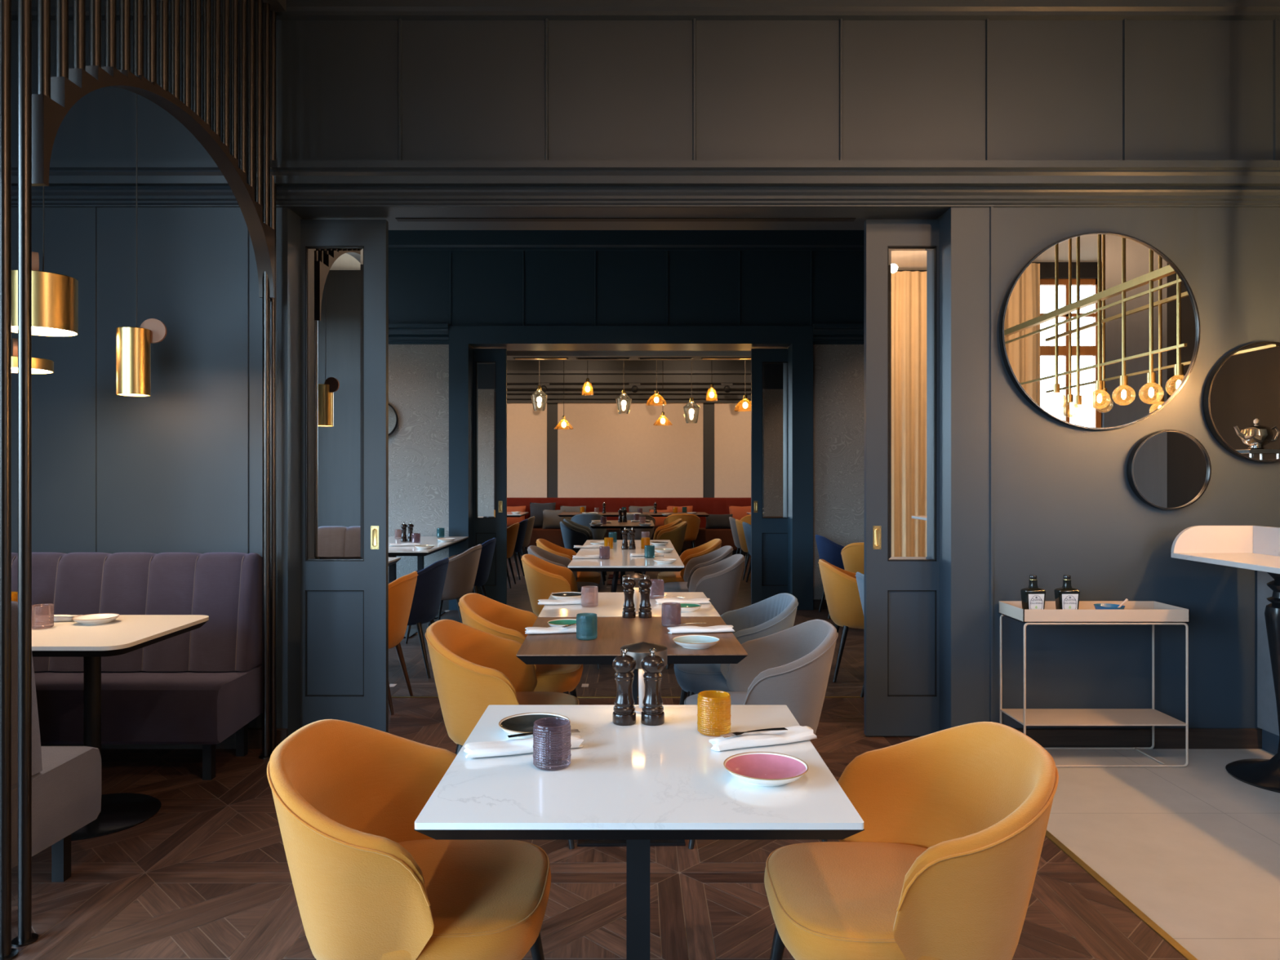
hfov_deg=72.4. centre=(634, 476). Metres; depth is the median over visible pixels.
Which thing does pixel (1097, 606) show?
bowl
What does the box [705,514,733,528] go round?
cushion
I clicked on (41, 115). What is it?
slatted screen
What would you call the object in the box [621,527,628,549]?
pepper mill
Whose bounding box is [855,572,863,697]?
dining chair
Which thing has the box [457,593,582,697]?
dining chair
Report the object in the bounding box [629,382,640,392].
spotlight
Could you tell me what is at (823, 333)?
trim
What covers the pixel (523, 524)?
dining chair
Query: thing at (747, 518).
dining chair
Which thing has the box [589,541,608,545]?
plate
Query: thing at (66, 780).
bench
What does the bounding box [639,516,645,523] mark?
tumbler
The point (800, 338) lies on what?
trim
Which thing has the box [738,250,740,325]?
trim
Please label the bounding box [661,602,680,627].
tumbler
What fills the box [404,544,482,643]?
dining chair
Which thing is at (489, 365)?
door
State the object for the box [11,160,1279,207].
trim
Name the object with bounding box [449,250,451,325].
trim
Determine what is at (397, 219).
trim
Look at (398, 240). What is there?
trim
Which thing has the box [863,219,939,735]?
door
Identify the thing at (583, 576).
dining chair
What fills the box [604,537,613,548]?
tumbler
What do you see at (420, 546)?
plate
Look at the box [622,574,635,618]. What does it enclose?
pepper mill
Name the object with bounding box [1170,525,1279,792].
table
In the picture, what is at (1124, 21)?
trim
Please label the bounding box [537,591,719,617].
dining table
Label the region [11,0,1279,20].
ceiling
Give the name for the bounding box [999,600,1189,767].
console table
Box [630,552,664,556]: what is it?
folded napkin
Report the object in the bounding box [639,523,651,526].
plate
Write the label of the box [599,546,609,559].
tumbler
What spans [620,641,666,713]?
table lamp
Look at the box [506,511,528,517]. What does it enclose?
dining table
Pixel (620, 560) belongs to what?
dining table
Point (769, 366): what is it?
door
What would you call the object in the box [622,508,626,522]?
pepper mill
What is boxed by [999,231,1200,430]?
round mirror
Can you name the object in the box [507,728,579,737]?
fork
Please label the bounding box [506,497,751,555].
banquette
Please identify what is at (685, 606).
plate
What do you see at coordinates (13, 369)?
diffuser
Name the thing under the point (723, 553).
dining chair
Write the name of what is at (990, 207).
trim
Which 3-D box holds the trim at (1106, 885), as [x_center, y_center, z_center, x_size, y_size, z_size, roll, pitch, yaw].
[1.575,1.364,1.120,0.026,0.004,7.140,0,0,0]
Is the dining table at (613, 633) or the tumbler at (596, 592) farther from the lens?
the tumbler at (596, 592)
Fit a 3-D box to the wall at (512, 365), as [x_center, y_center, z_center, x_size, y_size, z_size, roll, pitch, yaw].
[0.000,-0.685,15.900,10.400,4.100,0.200,0,0,0]
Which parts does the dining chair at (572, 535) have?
leg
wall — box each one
[11,20,1279,737]
[388,250,863,594]
[388,344,448,579]
[506,360,751,497]
[813,344,863,599]
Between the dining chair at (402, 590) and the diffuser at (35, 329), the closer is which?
the diffuser at (35, 329)
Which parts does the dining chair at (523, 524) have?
leg, leg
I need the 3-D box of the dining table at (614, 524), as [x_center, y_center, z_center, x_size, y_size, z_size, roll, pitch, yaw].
[-0.147,0.990,11.500,0.800,0.750,1.400,0,0,0]
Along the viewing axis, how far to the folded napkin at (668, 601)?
4.19 m
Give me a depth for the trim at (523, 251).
8.98 m
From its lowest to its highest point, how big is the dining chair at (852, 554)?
0.790 m
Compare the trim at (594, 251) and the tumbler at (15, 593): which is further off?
the trim at (594, 251)
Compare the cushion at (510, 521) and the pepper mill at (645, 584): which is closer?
the pepper mill at (645, 584)
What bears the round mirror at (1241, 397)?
attached to the wall at (171, 460)
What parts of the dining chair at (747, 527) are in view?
leg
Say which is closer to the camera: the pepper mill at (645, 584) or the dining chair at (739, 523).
the pepper mill at (645, 584)
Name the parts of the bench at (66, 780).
backrest, seat, leg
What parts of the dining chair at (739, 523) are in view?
leg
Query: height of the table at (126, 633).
0.750 m
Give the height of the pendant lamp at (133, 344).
2.409 m
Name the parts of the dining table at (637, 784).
under frame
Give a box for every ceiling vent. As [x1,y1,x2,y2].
[512,357,568,359]
[576,357,631,359]
[638,357,693,359]
[700,357,751,359]
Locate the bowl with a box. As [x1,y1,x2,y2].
[1093,603,1124,608]
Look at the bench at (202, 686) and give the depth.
4.15 m
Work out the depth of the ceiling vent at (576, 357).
10.14 m
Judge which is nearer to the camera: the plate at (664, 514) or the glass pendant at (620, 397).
the glass pendant at (620, 397)
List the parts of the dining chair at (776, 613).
leg, leg, seat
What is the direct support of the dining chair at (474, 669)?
on the floor at (593, 865)
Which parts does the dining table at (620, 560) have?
leg, under frame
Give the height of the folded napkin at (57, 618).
0.026 m
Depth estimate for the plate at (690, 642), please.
3.19 m
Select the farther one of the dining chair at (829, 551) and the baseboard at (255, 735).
the dining chair at (829, 551)
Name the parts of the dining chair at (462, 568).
leg, seat, leg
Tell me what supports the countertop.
on the table at (1255, 548)
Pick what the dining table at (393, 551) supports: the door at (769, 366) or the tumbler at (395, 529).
the tumbler at (395, 529)
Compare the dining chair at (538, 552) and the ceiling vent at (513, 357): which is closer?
the dining chair at (538, 552)
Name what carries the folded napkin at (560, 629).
on the dining table at (613, 633)
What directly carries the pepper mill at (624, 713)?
on the dining table at (637, 784)
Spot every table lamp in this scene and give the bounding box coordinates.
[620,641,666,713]
[622,573,649,613]
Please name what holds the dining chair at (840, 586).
on the floor at (609, 686)
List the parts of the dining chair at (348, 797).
seat, leg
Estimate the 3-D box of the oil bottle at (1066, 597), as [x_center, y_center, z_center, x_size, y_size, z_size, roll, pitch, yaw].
[2.080,0.578,4.199,0.103,0.205,0.056,0,0,-2]
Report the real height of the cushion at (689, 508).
0.390 m
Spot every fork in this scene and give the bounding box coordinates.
[36,613,82,616]
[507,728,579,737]
[562,621,591,627]
[653,595,684,597]
[667,622,706,626]
[720,727,787,737]
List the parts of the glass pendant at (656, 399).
bulb, lamp shade, cord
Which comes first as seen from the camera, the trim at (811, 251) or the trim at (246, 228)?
the trim at (246, 228)
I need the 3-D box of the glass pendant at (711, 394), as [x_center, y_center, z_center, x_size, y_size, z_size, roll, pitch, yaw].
[1.180,-1.917,13.300,0.180,1.535,0.180,0,0,0]
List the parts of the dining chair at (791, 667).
leg, seat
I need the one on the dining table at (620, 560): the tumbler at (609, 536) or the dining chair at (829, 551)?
the tumbler at (609, 536)
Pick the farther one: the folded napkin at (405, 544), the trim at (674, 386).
the trim at (674, 386)
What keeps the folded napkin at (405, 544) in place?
on the dining table at (393, 551)
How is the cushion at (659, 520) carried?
on the banquette
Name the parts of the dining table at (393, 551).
plate, under frame, plate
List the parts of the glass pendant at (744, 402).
bulb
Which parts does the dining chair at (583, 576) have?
seat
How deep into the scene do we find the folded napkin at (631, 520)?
11.73 m
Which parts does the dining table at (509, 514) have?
under frame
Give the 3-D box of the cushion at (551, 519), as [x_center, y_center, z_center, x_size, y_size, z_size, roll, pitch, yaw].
[-1.394,0.747,15.177,0.400,0.332,0.169,0,0,0]
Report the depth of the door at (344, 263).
4.57 m
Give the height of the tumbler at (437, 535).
0.092 m
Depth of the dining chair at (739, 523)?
11.56 m
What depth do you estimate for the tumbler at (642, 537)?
7.42 m
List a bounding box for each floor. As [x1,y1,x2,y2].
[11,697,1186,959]
[388,555,863,696]
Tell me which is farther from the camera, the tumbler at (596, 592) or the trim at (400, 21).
the trim at (400, 21)
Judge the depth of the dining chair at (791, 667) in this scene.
3.25 m
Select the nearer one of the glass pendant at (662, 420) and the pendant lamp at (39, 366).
the pendant lamp at (39, 366)
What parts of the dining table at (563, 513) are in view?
under frame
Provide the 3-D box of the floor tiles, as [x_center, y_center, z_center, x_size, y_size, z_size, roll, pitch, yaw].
[4.294,1.365,0.970,5.412,0.001,6.840,0,0,0]
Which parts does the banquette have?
backrest, seat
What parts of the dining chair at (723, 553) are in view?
seat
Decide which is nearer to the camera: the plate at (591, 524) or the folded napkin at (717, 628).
the folded napkin at (717, 628)
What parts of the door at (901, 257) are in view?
flush handle, mirror pane, panel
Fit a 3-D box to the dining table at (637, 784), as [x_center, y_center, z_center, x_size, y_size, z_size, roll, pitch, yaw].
[0.009,0.990,1.950,0.800,0.750,0.800,0,0,0]
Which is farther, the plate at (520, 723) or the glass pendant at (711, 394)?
the glass pendant at (711, 394)
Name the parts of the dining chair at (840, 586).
leg, leg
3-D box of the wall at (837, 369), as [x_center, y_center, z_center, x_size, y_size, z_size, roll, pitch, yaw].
[3.414,-0.044,8.977,3.172,2.618,0.006,0,0,0]
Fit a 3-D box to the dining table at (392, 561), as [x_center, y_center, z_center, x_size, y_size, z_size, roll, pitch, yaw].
[-2.170,0.990,5.800,0.800,0.750,1.660,0,0,0]
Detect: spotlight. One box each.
[537,382,550,392]
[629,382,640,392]
[720,382,733,392]
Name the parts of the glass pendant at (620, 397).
bulb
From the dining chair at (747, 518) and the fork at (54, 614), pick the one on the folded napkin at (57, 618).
the fork at (54, 614)
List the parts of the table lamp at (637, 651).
stem, lamp shade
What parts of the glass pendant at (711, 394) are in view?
bulb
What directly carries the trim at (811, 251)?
attached to the wall at (486, 286)
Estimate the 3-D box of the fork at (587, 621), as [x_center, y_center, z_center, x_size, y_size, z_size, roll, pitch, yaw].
[-0.225,0.584,3.450,0.024,0.005,0.163,0,0,39]
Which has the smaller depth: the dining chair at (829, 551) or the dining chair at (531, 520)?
the dining chair at (829, 551)
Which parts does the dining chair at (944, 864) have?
leg, seat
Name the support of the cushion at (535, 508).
on the banquette
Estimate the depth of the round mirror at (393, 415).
8.95 m
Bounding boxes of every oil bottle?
[1020,574,1045,608]
[1053,574,1079,608]
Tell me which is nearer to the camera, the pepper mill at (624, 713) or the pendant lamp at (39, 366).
the pepper mill at (624, 713)
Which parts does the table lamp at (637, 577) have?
lamp shade, stem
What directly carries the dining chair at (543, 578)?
on the floor at (609, 686)
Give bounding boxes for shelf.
[1000,708,1186,725]
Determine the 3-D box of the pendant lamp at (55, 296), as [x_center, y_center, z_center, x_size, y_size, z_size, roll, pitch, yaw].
[-2.378,-1.657,3.500,0.256,2.154,0.256,0,0,0]
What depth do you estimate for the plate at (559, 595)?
4.41 m
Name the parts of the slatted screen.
rod, rod, rod, rod, rod, rod, rod, rod, rod, rod, rod, rod, rod, rod, rod, rod, rod, rod, rod, rod, rod, rod, rod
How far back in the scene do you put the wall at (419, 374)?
8.97 m
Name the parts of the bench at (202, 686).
backrest, seat, leg, leg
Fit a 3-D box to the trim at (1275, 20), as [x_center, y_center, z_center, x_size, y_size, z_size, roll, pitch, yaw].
[3.218,-1.930,4.384,0.018,0.730,0.012,0,0,0]
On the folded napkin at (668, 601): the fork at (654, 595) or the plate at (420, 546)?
the fork at (654, 595)
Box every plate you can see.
[71,613,119,624]
[414,544,435,549]
[437,537,455,542]
[498,712,570,738]
[546,618,584,626]
[550,591,581,599]
[589,523,603,525]
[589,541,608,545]
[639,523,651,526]
[649,541,668,545]
[653,558,676,564]
[654,547,674,552]
[661,513,671,515]
[668,602,702,612]
[672,634,719,648]
[723,751,808,786]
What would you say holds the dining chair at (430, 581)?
on the floor at (609, 686)
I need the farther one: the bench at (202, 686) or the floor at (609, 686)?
the floor at (609, 686)
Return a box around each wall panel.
[506,403,546,497]
[557,403,702,497]
[714,403,751,497]
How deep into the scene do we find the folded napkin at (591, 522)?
11.38 m
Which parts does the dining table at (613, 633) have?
plate, under frame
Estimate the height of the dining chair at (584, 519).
0.790 m
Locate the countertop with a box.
[1170,552,1279,573]
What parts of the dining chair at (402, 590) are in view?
leg, leg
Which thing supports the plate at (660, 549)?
on the dining table at (620, 560)
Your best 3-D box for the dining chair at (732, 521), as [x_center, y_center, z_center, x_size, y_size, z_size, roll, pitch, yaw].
[1.642,0.972,12.400,0.589,0.790,0.579,0,0,0]
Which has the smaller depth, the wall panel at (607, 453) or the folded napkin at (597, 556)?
the folded napkin at (597, 556)
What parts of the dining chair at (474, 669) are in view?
leg, seat, leg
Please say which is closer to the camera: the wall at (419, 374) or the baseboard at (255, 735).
the baseboard at (255, 735)
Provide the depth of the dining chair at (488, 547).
7.97 m
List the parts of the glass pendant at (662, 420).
bulb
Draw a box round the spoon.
[1117,598,1128,607]
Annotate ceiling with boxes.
[506,351,751,359]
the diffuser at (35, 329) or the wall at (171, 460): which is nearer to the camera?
the diffuser at (35, 329)
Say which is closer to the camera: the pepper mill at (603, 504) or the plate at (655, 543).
the plate at (655, 543)
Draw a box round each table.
[31,614,208,840]
[388,536,468,638]
[388,557,400,565]
[413,705,864,959]
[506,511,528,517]
[515,616,747,846]
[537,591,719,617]
[557,511,709,516]
[567,539,684,592]
[590,520,654,585]
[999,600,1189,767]
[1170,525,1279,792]
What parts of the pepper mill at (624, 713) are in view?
knob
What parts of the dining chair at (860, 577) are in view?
leg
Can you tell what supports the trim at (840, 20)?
attached to the wall at (171, 460)
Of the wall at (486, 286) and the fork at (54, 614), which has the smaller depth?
the fork at (54, 614)
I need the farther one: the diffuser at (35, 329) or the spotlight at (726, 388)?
the spotlight at (726, 388)
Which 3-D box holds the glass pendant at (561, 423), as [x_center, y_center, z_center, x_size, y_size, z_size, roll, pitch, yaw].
[-1.071,-1.701,13.300,0.300,1.966,0.300,0,0,0]
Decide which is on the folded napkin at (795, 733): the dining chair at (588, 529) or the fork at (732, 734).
the fork at (732, 734)
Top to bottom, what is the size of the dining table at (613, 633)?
0.750 m
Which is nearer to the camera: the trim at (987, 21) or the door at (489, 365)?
the trim at (987, 21)
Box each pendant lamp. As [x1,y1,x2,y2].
[11,186,78,336]
[11,337,53,373]
[115,93,166,396]
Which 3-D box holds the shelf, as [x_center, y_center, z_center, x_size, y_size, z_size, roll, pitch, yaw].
[2.212,1.165,4.230,0.769,0.007,0.274,0,0,0]
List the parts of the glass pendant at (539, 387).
lamp shade, cord, bulb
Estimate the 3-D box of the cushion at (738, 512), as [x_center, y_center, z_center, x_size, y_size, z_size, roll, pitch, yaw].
[1.902,0.717,15.404,0.460,0.390,0.176,0,0,0]
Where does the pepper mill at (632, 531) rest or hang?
on the dining table at (620, 560)
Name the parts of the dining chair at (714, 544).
seat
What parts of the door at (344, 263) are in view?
mirror pane, panel, flush handle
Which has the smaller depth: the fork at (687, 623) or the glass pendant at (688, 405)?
the fork at (687, 623)
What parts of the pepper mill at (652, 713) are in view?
knob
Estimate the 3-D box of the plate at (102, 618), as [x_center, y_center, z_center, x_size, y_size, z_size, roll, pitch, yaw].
[-2.256,0.601,3.663,0.171,0.027,0.171,0,0,0]
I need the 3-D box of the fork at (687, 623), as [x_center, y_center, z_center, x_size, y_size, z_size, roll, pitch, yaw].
[0.210,0.584,3.450,0.163,0.005,0.024,0,0,-23]
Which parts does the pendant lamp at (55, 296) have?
cord, lamp shade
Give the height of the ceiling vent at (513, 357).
0.010 m
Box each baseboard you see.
[40,728,287,748]
[441,600,448,608]
[813,599,827,608]
[1013,728,1262,748]
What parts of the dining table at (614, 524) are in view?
plate, plate, under frame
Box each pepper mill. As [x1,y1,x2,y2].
[400,521,407,542]
[407,521,413,542]
[602,502,605,513]
[612,648,636,725]
[617,508,622,522]
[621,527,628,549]
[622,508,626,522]
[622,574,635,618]
[628,527,635,549]
[638,574,652,618]
[640,648,664,725]
[653,502,657,513]
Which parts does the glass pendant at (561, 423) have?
cord, lamp shade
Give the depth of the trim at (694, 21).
4.38 m
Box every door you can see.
[300,219,388,733]
[472,348,506,604]
[751,348,787,604]
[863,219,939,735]
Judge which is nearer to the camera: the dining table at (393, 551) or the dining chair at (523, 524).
the dining table at (393, 551)
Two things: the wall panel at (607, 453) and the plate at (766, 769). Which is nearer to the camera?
the plate at (766, 769)
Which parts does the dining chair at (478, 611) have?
seat, leg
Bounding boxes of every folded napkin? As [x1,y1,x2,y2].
[35,614,77,622]
[389,542,420,546]
[463,734,583,758]
[524,625,592,634]
[537,598,592,604]
[572,554,608,558]
[573,544,604,547]
[591,521,611,523]
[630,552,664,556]
[631,520,650,521]
[655,597,711,604]
[666,625,734,633]
[708,725,817,751]
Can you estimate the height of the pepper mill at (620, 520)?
0.185 m
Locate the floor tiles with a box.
[1045,748,1279,959]
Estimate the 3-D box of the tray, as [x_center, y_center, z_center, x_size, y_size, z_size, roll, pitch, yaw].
[2.212,0.654,4.230,0.777,0.061,0.278,0,0,0]
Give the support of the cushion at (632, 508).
on the banquette
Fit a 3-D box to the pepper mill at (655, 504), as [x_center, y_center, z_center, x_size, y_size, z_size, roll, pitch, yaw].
[0.351,0.522,14.510,0.060,0.185,0.060,0,0,0]
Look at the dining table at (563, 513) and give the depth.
14.28 m
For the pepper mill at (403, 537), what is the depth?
8.20 m
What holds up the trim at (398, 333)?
attached to the wall at (486, 286)
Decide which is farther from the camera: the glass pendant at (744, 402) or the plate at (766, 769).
the glass pendant at (744, 402)
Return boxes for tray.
[999,600,1189,622]
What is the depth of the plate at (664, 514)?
13.65 m
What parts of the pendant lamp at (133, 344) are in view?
lamp shade, cord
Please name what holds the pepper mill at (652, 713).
on the dining table at (637, 784)
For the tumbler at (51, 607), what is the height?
0.092 m
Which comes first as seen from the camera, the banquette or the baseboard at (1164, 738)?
the baseboard at (1164, 738)
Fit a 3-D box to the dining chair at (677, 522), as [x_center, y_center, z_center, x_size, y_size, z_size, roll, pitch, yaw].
[0.363,0.972,11.860,0.589,0.790,0.579,0,0,0]
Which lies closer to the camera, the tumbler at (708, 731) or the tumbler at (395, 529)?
the tumbler at (708, 731)
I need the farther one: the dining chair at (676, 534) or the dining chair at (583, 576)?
the dining chair at (676, 534)
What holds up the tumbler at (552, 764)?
on the dining table at (637, 784)
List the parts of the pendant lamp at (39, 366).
lamp shade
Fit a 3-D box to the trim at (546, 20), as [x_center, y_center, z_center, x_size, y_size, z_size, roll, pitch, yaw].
[-0.439,-1.930,4.384,0.018,0.730,0.012,0,0,0]
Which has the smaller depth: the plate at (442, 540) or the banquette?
the plate at (442, 540)
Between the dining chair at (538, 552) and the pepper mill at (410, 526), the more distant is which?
the pepper mill at (410, 526)
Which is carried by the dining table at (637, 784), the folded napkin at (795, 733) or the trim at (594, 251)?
the folded napkin at (795, 733)
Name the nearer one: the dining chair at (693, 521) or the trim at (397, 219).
the trim at (397, 219)
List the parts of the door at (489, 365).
mirror pane, panel, flush handle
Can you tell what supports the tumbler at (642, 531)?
on the dining table at (620, 560)
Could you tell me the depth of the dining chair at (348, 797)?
1.80 m
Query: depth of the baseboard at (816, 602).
8.96 m
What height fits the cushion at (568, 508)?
0.390 m
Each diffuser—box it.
[11,325,73,333]
[11,367,45,371]
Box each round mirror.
[388,403,398,435]
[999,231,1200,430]
[1126,429,1211,510]
[1202,341,1279,462]
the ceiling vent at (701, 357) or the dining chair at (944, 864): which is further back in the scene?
the ceiling vent at (701, 357)
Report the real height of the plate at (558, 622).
0.027 m
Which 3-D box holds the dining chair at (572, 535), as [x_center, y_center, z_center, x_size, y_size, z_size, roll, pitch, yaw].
[-0.658,0.972,11.180,0.589,0.790,0.579,0,0,0]
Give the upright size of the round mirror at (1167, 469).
0.405 m
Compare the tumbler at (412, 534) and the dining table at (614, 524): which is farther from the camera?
the dining table at (614, 524)
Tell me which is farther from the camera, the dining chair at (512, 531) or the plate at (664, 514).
the plate at (664, 514)
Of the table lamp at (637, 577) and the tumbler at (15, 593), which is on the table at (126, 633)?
the tumbler at (15, 593)
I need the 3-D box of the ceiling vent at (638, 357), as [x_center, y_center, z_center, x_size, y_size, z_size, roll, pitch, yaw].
[0.365,-1.370,10.180,0.635,0.010,0.120,0,0,0]
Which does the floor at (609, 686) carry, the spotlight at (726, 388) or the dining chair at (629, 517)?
the dining chair at (629, 517)
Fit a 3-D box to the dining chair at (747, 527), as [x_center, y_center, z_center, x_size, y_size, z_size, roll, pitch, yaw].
[1.662,0.972,11.030,0.589,0.790,0.579,0,0,0]
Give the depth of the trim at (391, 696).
5.38 m
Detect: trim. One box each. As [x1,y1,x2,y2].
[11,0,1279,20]
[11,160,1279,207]
[93,206,97,552]
[245,223,248,728]
[388,230,863,250]
[388,323,449,344]
[391,696,863,697]
[395,217,855,221]
[398,18,402,159]
[448,325,813,609]
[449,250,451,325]
[506,370,751,403]
[522,250,524,325]
[545,18,548,159]
[594,250,595,325]
[666,250,668,325]
[692,18,696,159]
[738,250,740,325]
[810,250,812,325]
[812,323,863,344]
[839,18,842,159]
[985,18,989,159]
[989,206,992,721]
[1044,830,1197,959]
[1122,18,1126,159]
[1272,18,1277,159]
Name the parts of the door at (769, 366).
flush handle, mirror pane, panel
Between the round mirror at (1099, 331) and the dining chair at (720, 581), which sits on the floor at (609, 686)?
the dining chair at (720, 581)
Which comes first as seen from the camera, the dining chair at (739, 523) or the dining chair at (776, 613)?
the dining chair at (776, 613)
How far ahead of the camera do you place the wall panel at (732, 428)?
15.78 m
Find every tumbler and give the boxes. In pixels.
[12,591,17,602]
[31,604,53,629]
[394,528,401,538]
[411,533,420,542]
[436,528,444,537]
[533,717,571,770]
[576,613,597,640]
[581,586,598,607]
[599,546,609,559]
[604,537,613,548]
[608,532,617,542]
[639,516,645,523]
[640,537,649,548]
[641,531,649,542]
[644,545,654,558]
[649,578,664,599]
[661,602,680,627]
[697,689,731,736]
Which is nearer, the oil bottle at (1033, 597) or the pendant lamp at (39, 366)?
the pendant lamp at (39, 366)
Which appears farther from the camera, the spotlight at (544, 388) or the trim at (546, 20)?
the spotlight at (544, 388)
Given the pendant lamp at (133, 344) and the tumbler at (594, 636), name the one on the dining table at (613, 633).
the tumbler at (594, 636)
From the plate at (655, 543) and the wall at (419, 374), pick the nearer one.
the plate at (655, 543)
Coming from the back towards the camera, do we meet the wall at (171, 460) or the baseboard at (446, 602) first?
the baseboard at (446, 602)
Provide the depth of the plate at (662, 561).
6.14 m
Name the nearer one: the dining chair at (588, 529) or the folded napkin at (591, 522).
the folded napkin at (591, 522)
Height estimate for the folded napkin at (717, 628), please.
0.026 m
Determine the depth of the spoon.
4.20 m
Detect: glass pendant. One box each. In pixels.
[530,360,547,410]
[554,360,573,429]
[582,377,593,395]
[615,389,631,413]
[646,360,666,405]
[653,411,672,426]
[683,397,699,422]
[706,383,717,400]
[734,394,751,411]
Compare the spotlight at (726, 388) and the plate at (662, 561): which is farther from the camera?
the spotlight at (726, 388)
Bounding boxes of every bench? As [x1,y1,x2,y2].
[11,552,262,780]
[11,600,101,881]
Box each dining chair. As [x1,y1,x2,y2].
[266,719,551,959]
[388,557,448,678]
[388,571,417,715]
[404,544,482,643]
[425,619,579,848]
[427,537,496,626]
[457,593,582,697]
[506,522,519,588]
[513,519,528,579]
[520,554,600,669]
[521,515,534,555]
[527,545,599,592]
[536,538,600,583]
[560,520,605,585]
[563,518,606,576]
[570,513,606,539]
[622,513,655,539]
[641,518,682,573]
[642,521,687,574]
[657,538,721,585]
[663,513,700,548]
[663,545,733,591]
[666,554,745,669]
[674,592,798,705]
[684,619,838,848]
[728,516,742,554]
[735,519,750,579]
[740,514,751,564]
[742,521,751,586]
[764,721,1058,959]
[814,534,844,618]
[817,559,863,682]
[840,542,863,573]
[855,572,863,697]
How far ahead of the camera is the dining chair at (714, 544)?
7.87 m
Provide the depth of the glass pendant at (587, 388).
13.31 m
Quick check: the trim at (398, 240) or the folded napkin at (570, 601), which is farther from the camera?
the trim at (398, 240)
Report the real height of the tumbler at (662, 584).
0.092 m
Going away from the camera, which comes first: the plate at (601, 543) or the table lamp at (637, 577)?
the table lamp at (637, 577)
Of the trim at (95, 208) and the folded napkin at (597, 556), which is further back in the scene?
the folded napkin at (597, 556)
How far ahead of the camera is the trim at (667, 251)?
8.97 m
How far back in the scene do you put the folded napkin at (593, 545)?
7.47 m
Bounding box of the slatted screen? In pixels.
[0,0,286,959]
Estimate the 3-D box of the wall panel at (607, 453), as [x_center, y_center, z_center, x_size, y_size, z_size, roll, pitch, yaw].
[-0.068,-0.130,15.790,2.626,2.390,0.020,0,0,0]
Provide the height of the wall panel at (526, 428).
2.390 m
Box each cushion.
[506,506,525,527]
[529,502,555,528]
[542,509,565,528]
[560,506,586,519]
[628,506,653,511]
[648,509,671,528]
[666,506,692,511]
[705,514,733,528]
[728,506,751,519]
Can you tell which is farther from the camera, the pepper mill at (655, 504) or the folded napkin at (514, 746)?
the pepper mill at (655, 504)
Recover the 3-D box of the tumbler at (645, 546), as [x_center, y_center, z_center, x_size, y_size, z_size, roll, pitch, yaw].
[0.116,0.569,6.586,0.079,0.092,0.079,0,0,-16]

